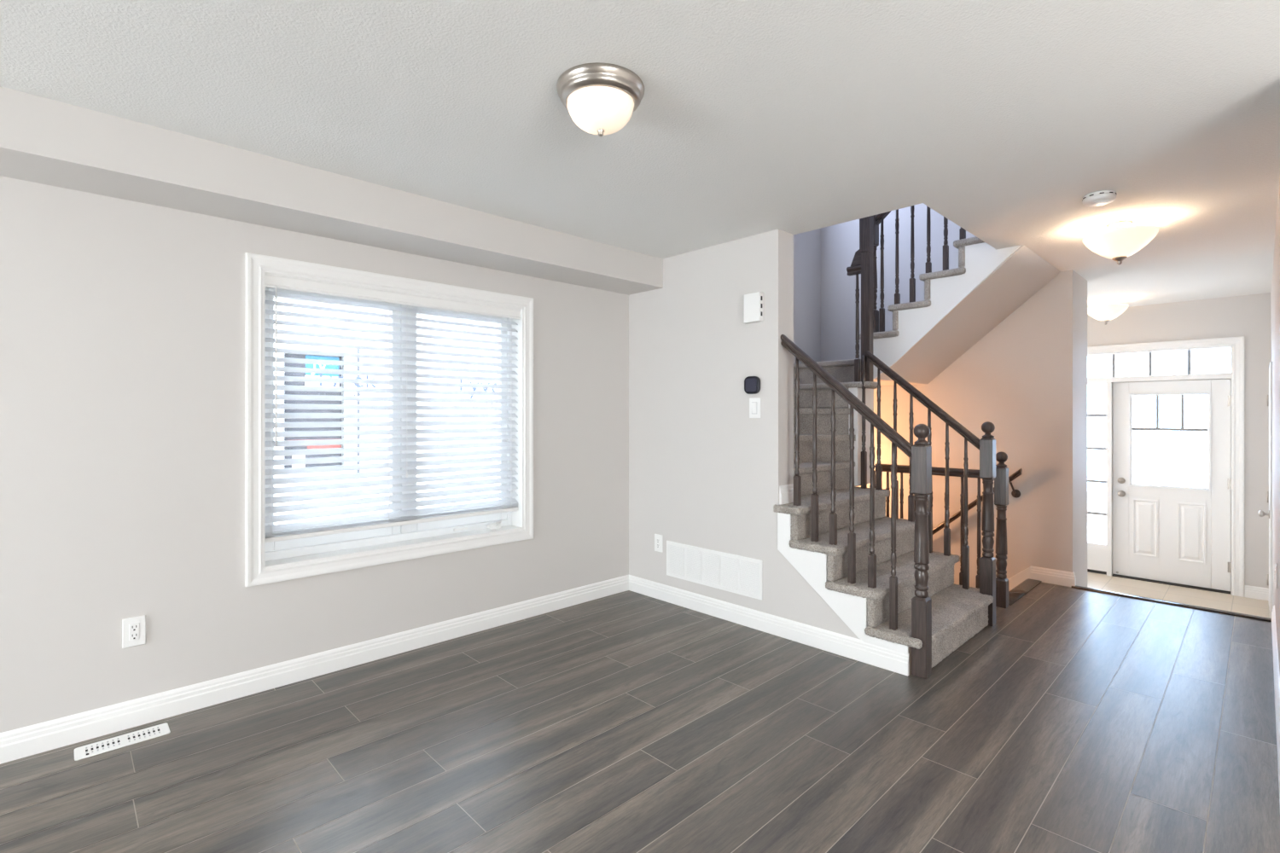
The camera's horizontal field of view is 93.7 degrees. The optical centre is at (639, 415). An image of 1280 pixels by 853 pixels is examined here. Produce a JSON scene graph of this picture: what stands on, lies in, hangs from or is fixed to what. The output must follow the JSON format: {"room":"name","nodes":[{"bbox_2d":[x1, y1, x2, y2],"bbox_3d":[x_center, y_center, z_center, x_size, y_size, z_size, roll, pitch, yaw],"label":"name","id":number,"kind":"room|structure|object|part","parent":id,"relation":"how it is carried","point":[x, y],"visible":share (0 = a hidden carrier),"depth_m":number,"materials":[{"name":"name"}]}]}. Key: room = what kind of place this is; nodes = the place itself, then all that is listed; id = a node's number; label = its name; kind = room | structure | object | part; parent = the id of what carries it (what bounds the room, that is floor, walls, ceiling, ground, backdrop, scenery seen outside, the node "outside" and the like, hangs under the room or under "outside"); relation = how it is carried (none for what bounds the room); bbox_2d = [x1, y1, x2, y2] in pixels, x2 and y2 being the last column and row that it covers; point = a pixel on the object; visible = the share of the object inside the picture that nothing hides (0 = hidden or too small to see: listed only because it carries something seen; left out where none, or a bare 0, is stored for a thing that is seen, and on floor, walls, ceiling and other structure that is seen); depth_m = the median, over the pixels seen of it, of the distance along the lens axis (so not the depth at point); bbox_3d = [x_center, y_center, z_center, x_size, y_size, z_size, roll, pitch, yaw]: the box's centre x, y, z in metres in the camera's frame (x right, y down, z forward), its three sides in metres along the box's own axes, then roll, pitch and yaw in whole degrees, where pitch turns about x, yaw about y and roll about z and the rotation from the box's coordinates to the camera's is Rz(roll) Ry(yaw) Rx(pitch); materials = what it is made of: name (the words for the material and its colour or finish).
{"room":"empty living room","nodes":[
{"label":"empty living room","id":0,"kind":"room"},
{"bbox_2d":[0,175,628,733],"bbox_3d":[-2.614,0.228,2.279,6.800,2.690,0.240,0,0,-44],"label":"wall","id":1,"kind":"structure","parent":0,"point":[123,322],"depth_m":2.64,"materials":[{"name":"grey paint"}]},
{"bbox_2d":[122,615,145,648],"bbox_3d":[-2.150,0.922,2.553,0.077,0.124,0.009,0,0,-44],"label":"wall outlet","id":2,"kind":"object","parent":1,"relation":"attached to","point":[133,629],"visible":1,"depth_m":2.55,"materials":[{"name":"white plastic"}]},
{"bbox_2d":[128,622,139,640],"bbox_3d":[-2.148,0.922,2.551,0.033,0.068,0.004,0,0,-44],"label":"receptacle","id":3,"kind":"object","parent":2,"relation":"attached to","point":[133,627],"depth_m":2.55,"materials":[{"name":"white plastic"}]},
{"bbox_2d":[245,252,533,587],"bbox_3d":[-1.355,0.023,3.465,1.605,1.578,0.232,0,0,-44],"label":"window","id":4,"kind":"structure","parent":1,"relation":"in","point":[299,558],"depth_m":3.33,"materials":[{"name":"white wood"}]},
{"bbox_3d":[-1.658,0.021,3.268,0.691,1.339,0.055,0,0,-44],"label":"sash","id":5,"kind":"part","parent":4,"relation":"part of","materials":[{"name":"white plastic"}]},
{"bbox_3d":[-1.404,0.023,3.516,1.471,1.444,0.090,0,0,-44],"label":"frame","id":6,"kind":"part","parent":4,"relation":"part of","materials":[{"name":"white plastic"}]},
{"bbox_2d":[265,273,521,542],"bbox_3d":[-1.315,-0.034,3.423,1.443,1.314,0.084,0,0,-44],"label":"window blind","id":7,"kind":"object","parent":4,"relation":"attached to","point":[335,526],"visible":0.88,"depth_m":3.32,"materials":[{"name":"white plastic"}]},
{"bbox_3d":[-1.411,-0.012,3.350,0.002,1.250,0.054,0,0,-44],"label":"ladder cord","id":8,"kind":"part","parent":7,"relation":"part of","materials":[{"name":"white fabric"}]},
{"bbox_3d":[-1.325,0.612,3.433,1.433,0.022,0.052,0,0,-44],"label":"rail","id":9,"kind":"part","parent":7,"relation":"part of","materials":[{"name":"white plastic"}]},
{"bbox_3d":[-1.136,0.021,3.772,0.660,1.339,0.055,0,0,-44],"label":"sash","id":10,"kind":"part","parent":4,"relation":"part of","materials":[{"name":"white plastic"}]},
{"bbox_3d":[-0.940,0.705,3.833,0.132,0.052,0.098,0,0,-44],"label":"crank handle","id":11,"kind":"part","parent":4,"relation":"part of","materials":[{"name":"white plastic"}]},
{"bbox_2d":[0,575,908,764],"bbox_3d":[-1.805,1.267,1.441,6.800,0.112,2.090,0,0,-44],"label":"baseboard","id":12,"kind":"structure","parent":1,"relation":"attached to","point":[42,737],"depth_m":3.15,"materials":[{"name":"white wood"}]},
{"bbox_2d":[0,86,663,295],"bbox_3d":[-2.406,-1.014,2.063,6.800,0.207,0.359,0,0,-44],"label":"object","id":13,"kind":"structure","parent":0,"point":[43,141],"depth_m":2.66,"materials":[{"name":"grey paint"}]},
{"bbox_2d":[0,0,1279,307],"bbox_3d":[1.562,-1.267,1.445,12.050,0.300,7.240,0,0,-44],"label":"ceiling","id":14,"kind":"structure","parent":0,"point":[998,118],"depth_m":2.15,"materials":[{"name":"white paint"}]},
{"bbox_2d":[556,62,644,136],"bbox_3d":[-0.134,-1.034,2.050,0.300,0.164,0.300,0,0,-44],"label":"ceiling lamp","id":15,"kind":"object","parent":14,"relation":"attached to","point":[600,98],"visible":1,"depth_m":1.97,"materials":[{"name":"silver metal"}]},
{"bbox_2d":[1082,190,1116,206],"bbox_3d":[2.326,-1.093,3.042,0.136,0.048,0.137,0,0,-44],"label":"smoke detector","id":16,"kind":"object","parent":14,"relation":"attached to","point":[1102,197],"visible":1,"depth_m":3.00,"materials":[{"name":"white plastic"}]},
{"bbox_2d":[1087,299,1128,325],"bbox_3d":[4.537,-0.996,5.848,0.348,0.240,0.348,0,0,-44],"label":"ceiling lamp","id":17,"kind":"object","parent":14,"relation":"attached to","point":[1105,313],"visible":0.97,"depth_m":5.76,"materials":[{"name":"white glass"}]},
{"bbox_3d":[4.537,-0.984,5.848,0.348,0.139,0.348,0,0,-44],"label":"lamp shade","id":18,"kind":"part","parent":17,"relation":"part of","materials":[{"name":"white glass"}]},
{"bbox_2d":[1082,220,1158,264],"bbox_3d":[2.797,-0.996,3.502,0.348,0.240,0.348,0,0,-44],"label":"ceiling lamp","id":19,"kind":"object","parent":14,"relation":"attached to","point":[1122,241],"visible":1,"depth_m":3.42,"materials":[{"name":"white glass"}]},
{"bbox_2d":[0,582,1279,852],"bbox_3d":[0.719,1.324,0.604,9.270,0.001,6.800,0,0,-44],"label":"floor","id":20,"kind":"structure","parent":0,"point":[1078,721],"depth_m":2.34,"materials":[{"name":"grey wood"}]},
{"bbox_2d":[74,723,170,761],"bbox_3d":[-2.092,1.318,2.432,0.292,0.009,0.113,0,0,-44],"label":"floor vent","id":21,"kind":"object","parent":20,"relation":"in","point":[111,744],"visible":1,"depth_m":2.42,"materials":[{"name":"white plastic"}]},
{"bbox_2d":[773,236,1060,668],"bbox_3d":[1.830,-0.047,4.346,2.530,2.748,2.552,0,0,-44],"label":"staircase","id":22,"kind":"structure","parent":20,"relation":"on","point":[961,305],"depth_m":4.14,"materials":[{"name":"beige carpet"}]},
{"bbox_2d":[780,334,931,679],"bbox_3d":[1.160,0.416,3.330,0.090,1.813,0.851,0,0,-44],"label":"stair railing","id":23,"kind":"object","parent":22,"relation":"attached to","point":[920,660],"visible":1,"depth_m":3.15,"materials":[{"name":"brown wood"}]},
{"bbox_3d":[1.138,-0.129,3.362,0.060,0.723,0.776,0,0,-44],"label":"handrail","id":24,"kind":"part","parent":23,"relation":"part of","materials":[{"name":"brown wood"}]},
{"bbox_3d":[1.433,0.736,3.056,0.073,1.175,0.073,0,0,-44],"label":"newel post","id":25,"kind":"part","parent":23,"relation":"part of","materials":[{"name":"brown wood"}]},
{"bbox_3d":[1.677,0.161,4.548,0.270,0.725,0.069,0,0,-44],"label":"stringer post","id":26,"kind":"part","parent":22,"relation":"part of","materials":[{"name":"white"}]},
{"bbox_2d":[872,205,965,332],"bbox_3d":[2.194,-1.549,4.298,0.077,1.833,1.166,0,0,-44],"label":"railing","id":27,"kind":"object","parent":22,"relation":"on","point":[879,316],"visible":0.47,"depth_m":4.53,"materials":[{"name":"brown wood"}]},
{"bbox_3d":[1.816,-1.105,4.690,0.073,0.943,0.073,0,0,-44],"label":"newel post","id":28,"kind":"part","parent":27,"relation":"part of","materials":[{"name":"brown wood"}]},
{"bbox_3d":[2.220,-1.970,4.272,0.060,0.992,1.094,0,0,-44],"label":"handrail","id":29,"kind":"part","parent":27,"relation":"part of","materials":[{"name":"brown wood"}]},
{"bbox_2d":[846,215,995,626],"bbox_3d":[1.902,-0.142,4.156,0.115,2.930,1.003,0,0,-43],"label":"stair railing","id":30,"kind":"object","parent":22,"relation":"attached to","point":[863,261],"visible":0.92,"depth_m":4.06,"materials":[{"name":"brown wood"}]},
{"bbox_3d":[1.619,-1.144,4.485,0.060,0.184,0.135,0,0,-44],"label":"handrail","id":31,"kind":"part","parent":30,"relation":"part of","materials":[{"name":"brown wood"}]},
{"bbox_3d":[1.671,-0.924,4.429,0.076,1.365,0.076,0,0,-44],"label":"square post","id":32,"kind":"part","parent":30,"relation":"part of","materials":[{"name":"brown wood"}]},
{"bbox_3d":[1.922,-0.119,4.103,0.060,0.698,0.746,0,0,-44],"label":"handrail","id":33,"kind":"part","parent":30,"relation":"part of","materials":[{"name":"brown wood"}]},
{"bbox_3d":[2.205,0.734,3.806,0.073,1.178,0.073,0,0,-44],"label":"newel post","id":34,"kind":"part","parent":30,"relation":"part of","materials":[{"name":"brown wood"}]},
{"bbox_2d":[874,451,1008,608],"bbox_3d":[2.195,0.788,4.468,0.077,1.069,0.955,0,0,-44],"label":"guard railing","id":35,"kind":"object","parent":20,"relation":"on","point":[1001,481],"visible":0.64,"depth_m":4.15,"materials":[{"name":"brown wood"}]},
{"bbox_3d":[2.177,0.417,4.481,0.055,0.060,0.846,0,0,-44],"label":"handrail","id":36,"kind":"part","parent":35,"relation":"part of","materials":[{"name":"brown wood"}]},
{"bbox_3d":[2.500,0.840,4.152,0.073,0.966,0.073,0,0,-44],"label":"newel post","id":37,"kind":"part","parent":35,"relation":"part of","materials":[{"name":"brown wood"}]},
{"bbox_2d":[1008,578,1041,605],"bbox_3d":[2.838,1.331,4.500,0.850,0.036,0.113,0,0,-44],"label":"trim","id":38,"kind":"structure","parent":20,"relation":"in","point":[1026,586],"depth_m":4.51,"materials":[{"name":"wood"}]},
{"bbox_2d":[1070,585,1271,622],"bbox_3d":[3.693,1.329,4.240,0.076,0.035,1.054,0,0,-44],"label":"trim","id":39,"kind":"structure","parent":20,"relation":"on","point":[1223,612],"depth_m":4.17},
{"bbox_2d":[628,229,867,639],"bbox_3d":[0.618,0.228,3.950,0.171,2.690,2.325,0,0,-44],"label":"wall","id":40,"kind":"structure","parent":0,"point":[705,474],"depth_m":3.96,"materials":[{"name":"grey paint"}]},
{"bbox_2d":[654,534,662,552],"bbox_3d":[0.133,0.923,4.322,0.009,0.124,0.077,0,0,-44],"label":"wall outlet","id":41,"kind":"object","parent":40,"relation":"attached to","point":[658,538],"visible":1,"depth_m":4.32,"materials":[{"name":"white plastic"}]},
{"bbox_2d":[656,538,659,548],"bbox_3d":[0.131,0.923,4.320,0.004,0.068,0.033,0,0,-44],"label":"receptacle","id":42,"kind":"object","parent":41,"relation":"attached to","point":[657,539],"depth_m":4.32,"materials":[{"name":"white plastic"}]},
{"bbox_2d":[666,541,762,600],"bbox_3d":[0.470,1.015,3.974,0.008,0.244,0.805,0,0,-44],"label":"air vent","id":43,"kind":"object","parent":40,"relation":"in","point":[734,573],"visible":1,"depth_m":3.94,"materials":[{"name":"white plastic"}]},
{"bbox_3d":[0.256,1.015,4.196,0.005,0.204,0.144,0,0,-44],"label":"louvre panel","id":44,"kind":"part","parent":43,"relation":"part of","materials":[{"name":"white plastic"}]},
{"bbox_3d":[0.364,1.015,4.083,0.005,0.204,0.136,0,0,-44],"label":"louvre panel","id":45,"kind":"part","parent":43,"relation":"part of","materials":[{"name":"white plastic"}]},
{"bbox_3d":[0.470,1.015,3.974,0.005,0.204,0.136,0,0,-44],"label":"louvre panel","id":46,"kind":"part","parent":43,"relation":"part of","materials":[{"name":"white plastic"}]},
{"bbox_3d":[0.576,1.015,3.864,0.005,0.204,0.136,0,0,-44],"label":"louvre panel","id":47,"kind":"part","parent":43,"relation":"part of","materials":[{"name":"white plastic"}]},
{"bbox_3d":[0.684,1.015,3.752,0.005,0.204,0.144,0,0,-44],"label":"louvre panel","id":48,"kind":"part","parent":43,"relation":"part of","materials":[{"name":"white plastic"}]},
{"bbox_2d":[744,376,760,394],"bbox_3d":[0.696,-0.185,3.725,0.027,0.110,0.109,0,0,-44],"label":"thermostat","id":49,"kind":"object","parent":40,"relation":"attached to","point":[752,384],"visible":1,"depth_m":3.71,"materials":[{"name":"black plastic"}]},
{"bbox_2d":[744,291,763,323],"bbox_3d":[0.702,-0.660,3.707,0.044,0.177,0.121,0,0,-44],"label":"door chime","id":50,"kind":"object","parent":40,"relation":"attached to","point":[753,303],"visible":1,"depth_m":3.68,"materials":[{"name":"white plastic"}]},
{"bbox_2d":[749,397,760,418],"bbox_3d":[0.710,-0.043,3.721,0.012,0.125,0.082,0,0,-44],"label":"light switch","id":51,"kind":"object","parent":40,"relation":"attached to","point":[754,404],"visible":1,"depth_m":3.72,"materials":[{"name":"white plastic"}]},
{"bbox_2d":[779,483,793,504],"bbox_3d":[0.901,0.483,3.664,0.159,0.112,0.016,0,0,-44],"label":"baseboard","id":52,"kind":"structure","parent":40,"relation":"attached to","point":[786,492],"depth_m":3.65,"materials":[{"name":"white wood"}]},
{"bbox_2d":[793,228,820,363],"bbox_3d":[1.017,0.123,5.444,2.479,7.600,0.150,0,0,-44],"label":"wall","id":53,"kind":"structure","parent":0,"point":[806,245],"depth_m":5.97,"materials":[{"name":"grey paint"}]},
{"bbox_2d":[820,203,1087,587],"bbox_3d":[3.444,0.123,4.902,0.560,7.600,4.000,0,0,-44],"label":"wall","id":54,"kind":"structure","parent":0,"point":[1026,377],"depth_m":4.95,"materials":[{"name":"grey paint"}]},
{"bbox_2d":[932,468,1022,535],"bbox_3d":[2.531,1.116,5.379,0.088,1.381,1.545,0,0,-44],"label":"wall handrail","id":55,"kind":"object","parent":54,"relation":"attached to","point":[1015,493],"visible":0.41,"depth_m":5.04,"materials":[{"name":"brown wood"}]},
{"bbox_2d":[1008,565,1076,591],"bbox_3d":[2.601,2.092,5.382,0.046,1.762,2.139,0,0,-44],"label":"baseboard","id":56,"kind":"structure","parent":54,"relation":"attached to","point":[1045,575],"depth_m":4.74,"materials":[{"name":"white wood"}]},
{"bbox_2d":[1087,571,1269,617],"bbox_3d":[4.198,1.799,5.636,2.634,0.200,2.592,0,0,-44],"label":"floor","id":57,"kind":"structure","parent":0,"point":[1229,602],"depth_m":5.69,"materials":[{"name":"tile"}]},
{"bbox_2d":[1087,292,1270,588],"bbox_3d":[5.072,0.391,6.340,0.200,3.016,2.192,0,0,-44],"label":"wall","id":58,"kind":"structure","parent":0,"point":[1248,317],"depth_m":5.60,"materials":[{"name":"grey paint"}]},
{"bbox_2d":[1087,382,1106,575],"bbox_3d":[4.878,0.677,6.497,0.040,2.044,0.296,0,0,-44],"label":"window","id":59,"kind":"structure","parent":58,"relation":"in","point":[1096,553],"depth_m":6.44,"materials":[{"name":"white"}]},
{"bbox_2d":[1111,349,1191,377],"bbox_3d":[5.202,-0.519,6.160,0.013,0.245,1.232,0,0,-44],"label":"muntins","id":60,"kind":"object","parent":58,"relation":"in","point":[1189,351],"depth_m":6.13,"materials":[{"name":"grey metal"}]},
{"bbox_2d":[1087,345,1233,595],"bbox_3d":[5.191,0.518,6.165,0.132,2.361,1.290,0,0,-44],"label":"door frame","id":61,"kind":"structure","parent":58,"relation":"attached to","point":[1109,381],"depth_m":6.11,"materials":[{"name":"white wood"}]},
{"bbox_2d":[1087,336,1244,597],"bbox_3d":[5.139,0.483,6.114,0.017,2.432,1.432,0,0,-44],"label":"trim","id":62,"kind":"structure","parent":58,"relation":"attached to","point":[1237,343],"depth_m":5.64,"materials":[{"name":"white wood"}]},
{"bbox_2d":[1111,575,1230,594],"bbox_3d":[5.323,1.694,6.043,0.110,0.010,0.888,0,0,-44],"label":"threshold","id":63,"kind":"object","parent":58,"relation":"attached to","point":[1146,580],"depth_m":5.98,"materials":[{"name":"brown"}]},
{"bbox_2d":[1112,378,1231,592],"bbox_3d":[5.309,0.678,6.015,0.110,2.038,0.910,0,0,-44],"label":"door","id":64,"kind":"structure","parent":58,"relation":"in","point":[1177,535],"depth_m":6.00,"materials":[{"name":"white"}]},
{"bbox_3d":[5.027,0.826,6.275,0.065,0.066,0.066,0,0,-44],"label":"knob","id":65,"kind":"part","parent":64,"relation":"part of","materials":[{"name":"silver metal"}]},
{"bbox_3d":[5.179,1.159,6.159,0.011,0.583,0.205,0,0,-44],"label":"raised panel","id":66,"kind":"part","parent":64,"relation":"part of","materials":[{"name":"white wood"}]},
{"bbox_3d":[5.314,0.259,6.035,0.044,0.965,0.623,0,0,-44],"label":"glazing frame","id":67,"kind":"part","parent":64,"relation":"part of","materials":[{"name":"white glass"}]},
{"bbox_3d":[5.423,1.159,5.906,0.011,0.583,0.211,0,0,-44],"label":"raised panel","id":68,"kind":"part","parent":64,"relation":"part of","materials":[{"name":"white wood"}]},
{"bbox_2d":[1244,585,1268,600],"bbox_3d":[5.641,1.643,5.484,0.170,0.112,0.170,0,0,-44],"label":"baseboard","id":69,"kind":"structure","parent":58,"relation":"attached to","point":[1253,592],"depth_m":5.54,"materials":[{"name":"white wood"}]},
{"bbox_2d":[1270,174,1279,674],"bbox_3d":[3.986,0.391,3.685,5.050,3.016,0.120,0,0,-44],"label":"wall","id":70,"kind":"structure","parent":0,"point":[1275,293],"depth_m":3.47,"materials":[{"name":"grey paint"}]},
{"bbox_2d":[1258,361,1272,618],"bbox_3d":[5.222,0.644,5.016,0.987,2.110,0.077,0,0,-44],"label":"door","id":71,"kind":"structure","parent":70,"relation":"in","point":[1261,514],"depth_m":4.66,"materials":[{"name":"white wood"}]},
{"bbox_3d":[4.967,0.788,4.778,0.066,0.066,0.065,0,0,-44],"label":"knob","id":72,"kind":"part","parent":71,"relation":"part of","materials":[{"name":"silver metal"}]},
{"bbox_3d":[5.111,0.323,4.873,0.280,1.040,0.006,0,0,-44],"label":"raised panel","id":73,"kind":"part","parent":71,"relation":"part of","materials":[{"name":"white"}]},
{"bbox_3d":[5.111,1.273,4.873,0.280,0.600,0.006,0,0,-44],"label":"raised panel","id":74,"kind":"part","parent":71,"relation":"part of","materials":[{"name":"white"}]},
{"bbox_3d":[5.244,0.644,4.993,0.987,2.110,0.014,0,0,-44],"label":"casing","id":75,"kind":"part","parent":71,"relation":"part of","materials":[{"name":"white wood"}]},
{"bbox_2d":[1271,605,1279,805],"bbox_3d":[3.079,1.267,2.904,2.660,0.112,0.016,0,0,-44],"label":"baseboard","id":76,"kind":"structure","parent":70,"relation":"attached to","point":[1276,664],"depth_m":2.76,"materials":[{"name":"white"}]},
{"bbox_2d":[1274,564,1277,589],"bbox_3d":[3.390,0.860,3.201,0.077,0.124,0.009,0,0,-44],"label":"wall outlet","id":77,"kind":"object","parent":70,"relation":"attached to","point":[1276,569],"visible":1,"depth_m":3.17,"materials":[{"name":"white plastic"}]},
{"bbox_3d":[3.391,0.860,3.200,0.077,0.124,0.006,0,0,-44],"label":"plate","id":78,"kind":"part","parent":77,"relation":"part of","materials":[{"name":"white plastic"}]},
{"label":"outside","id":79,"kind":"structure","parent":0,"visible":0},
{"bbox_2d":[1087,491,1106,544],"bbox_3d":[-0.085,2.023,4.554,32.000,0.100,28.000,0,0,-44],"label":"ground","id":80,"kind":"structure","parent":79,"point":[1096,502],"depth_m":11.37,"materials":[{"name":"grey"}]},
{"bbox_2d":[273,297,496,524],"bbox_3d":[-2.809,-0.952,5.937,16.000,5.850,0.625,0,0,-44],"label":"window blinds","id":81,"kind":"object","parent":80,"relation":"on","point":[279,308],"visible":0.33,"depth_m":5.73,"materials":[{"name":"white plastic"}]},
{"bbox_3d":[-2.974,-0.019,5.455,0.497,1.085,0.010,0,0,-44],"label":"pane","id":82,"kind":"part","parent":81,"relation":"part of","materials":[{"name":"grey"}]}
]}

